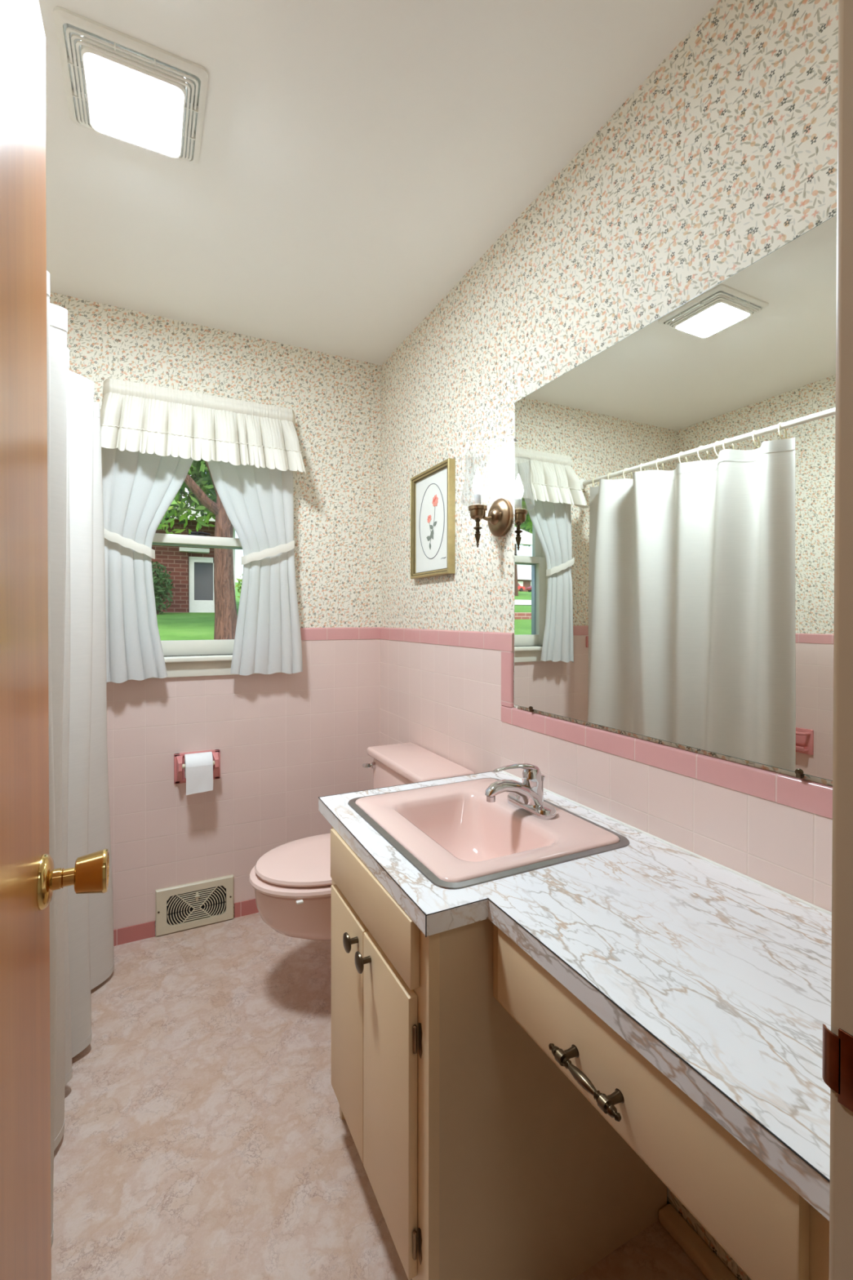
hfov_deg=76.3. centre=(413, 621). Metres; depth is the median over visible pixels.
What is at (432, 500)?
print
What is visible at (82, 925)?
shower curtain
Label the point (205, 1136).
floor
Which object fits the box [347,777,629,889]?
sink
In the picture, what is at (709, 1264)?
baseboard
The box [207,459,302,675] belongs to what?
window curtain
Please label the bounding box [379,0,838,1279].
wall
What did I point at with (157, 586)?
bush
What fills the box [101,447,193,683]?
window curtain
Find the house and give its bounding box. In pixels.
[151,475,235,612]
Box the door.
[0,0,108,1279]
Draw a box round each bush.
[151,560,173,614]
[234,573,242,598]
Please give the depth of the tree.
5.64 m
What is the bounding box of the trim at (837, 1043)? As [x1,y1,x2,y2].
[822,0,852,1279]
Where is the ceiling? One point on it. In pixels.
(358, 158)
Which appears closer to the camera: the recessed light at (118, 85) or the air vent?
the recessed light at (118, 85)
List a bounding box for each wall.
[49,292,381,946]
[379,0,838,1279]
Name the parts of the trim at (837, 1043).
door casing, strike plate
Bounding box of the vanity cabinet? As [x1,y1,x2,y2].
[330,826,666,1279]
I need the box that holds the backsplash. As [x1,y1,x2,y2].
[501,721,832,911]
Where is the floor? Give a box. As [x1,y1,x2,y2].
[51,912,708,1279]
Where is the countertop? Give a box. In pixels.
[318,770,831,1220]
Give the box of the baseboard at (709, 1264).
[658,1204,738,1279]
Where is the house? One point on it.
(191, 569)
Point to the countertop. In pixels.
(718, 975)
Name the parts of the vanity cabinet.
cabinet door, knob, knob, false drawer, frame, cabinet door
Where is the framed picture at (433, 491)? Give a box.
[410,457,455,579]
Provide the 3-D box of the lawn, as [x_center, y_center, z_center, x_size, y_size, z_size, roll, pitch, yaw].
[-58.251,-4.570,50.775,200.000,9.083,137.515,0,1,-26]
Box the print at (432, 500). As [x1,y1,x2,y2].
[426,493,438,549]
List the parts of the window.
storm sash, sash, sill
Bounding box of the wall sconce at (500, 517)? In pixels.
[468,467,513,547]
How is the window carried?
in the wall at (286, 742)
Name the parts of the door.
panel, knob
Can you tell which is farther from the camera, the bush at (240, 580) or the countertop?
the bush at (240, 580)
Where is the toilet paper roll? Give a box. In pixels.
[184,751,213,795]
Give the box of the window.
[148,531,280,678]
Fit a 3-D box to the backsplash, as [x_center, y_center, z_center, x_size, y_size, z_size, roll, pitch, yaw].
[0.528,0.479,1.164,0.006,0.336,1.150,0,1,-26]
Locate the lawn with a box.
[156,582,240,640]
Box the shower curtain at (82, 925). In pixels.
[46,271,114,1246]
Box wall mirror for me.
[511,214,836,781]
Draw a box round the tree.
[156,458,237,639]
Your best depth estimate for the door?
0.58 m
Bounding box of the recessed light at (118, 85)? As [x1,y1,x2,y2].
[53,6,208,164]
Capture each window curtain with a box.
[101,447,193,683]
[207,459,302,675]
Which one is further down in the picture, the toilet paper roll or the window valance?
the toilet paper roll
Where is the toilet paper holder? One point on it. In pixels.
(179, 758)
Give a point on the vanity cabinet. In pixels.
(482, 1159)
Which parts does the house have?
door frame, door glass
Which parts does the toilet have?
seat, lid, bowl, flush lever, tank, tank lid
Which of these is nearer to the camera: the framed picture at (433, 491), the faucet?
the faucet
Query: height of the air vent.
0.180 m
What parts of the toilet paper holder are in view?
post, post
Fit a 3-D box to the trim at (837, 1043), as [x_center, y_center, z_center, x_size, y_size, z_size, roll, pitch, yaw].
[0.074,0.210,0.232,0.760,2.090,0.148,0,1,-26]
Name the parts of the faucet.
spout, lever handle, plate, lift rod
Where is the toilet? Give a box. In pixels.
[248,742,475,940]
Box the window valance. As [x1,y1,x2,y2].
[100,377,306,475]
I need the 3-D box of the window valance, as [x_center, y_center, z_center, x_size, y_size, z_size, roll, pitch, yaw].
[-0.802,-0.750,2.118,0.781,0.294,0.159,0,1,-26]
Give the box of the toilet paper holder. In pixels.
[173,749,220,784]
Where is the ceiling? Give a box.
[38,0,719,364]
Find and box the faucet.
[484,763,555,819]
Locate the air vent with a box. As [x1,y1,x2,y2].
[155,874,233,936]
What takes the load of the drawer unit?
attached to the countertop
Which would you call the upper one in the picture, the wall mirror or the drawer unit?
the wall mirror
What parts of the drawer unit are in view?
drawer handle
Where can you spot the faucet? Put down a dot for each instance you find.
(527, 796)
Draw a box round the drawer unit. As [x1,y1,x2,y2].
[493,923,829,1279]
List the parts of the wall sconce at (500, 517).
bulb, arm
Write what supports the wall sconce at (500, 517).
attached to the wall at (725, 155)
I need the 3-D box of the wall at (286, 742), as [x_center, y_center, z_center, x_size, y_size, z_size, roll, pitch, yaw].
[-1.093,0.018,2.158,2.289,2.440,0.124,0,1,-26]
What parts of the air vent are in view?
damper lever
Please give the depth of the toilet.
1.72 m

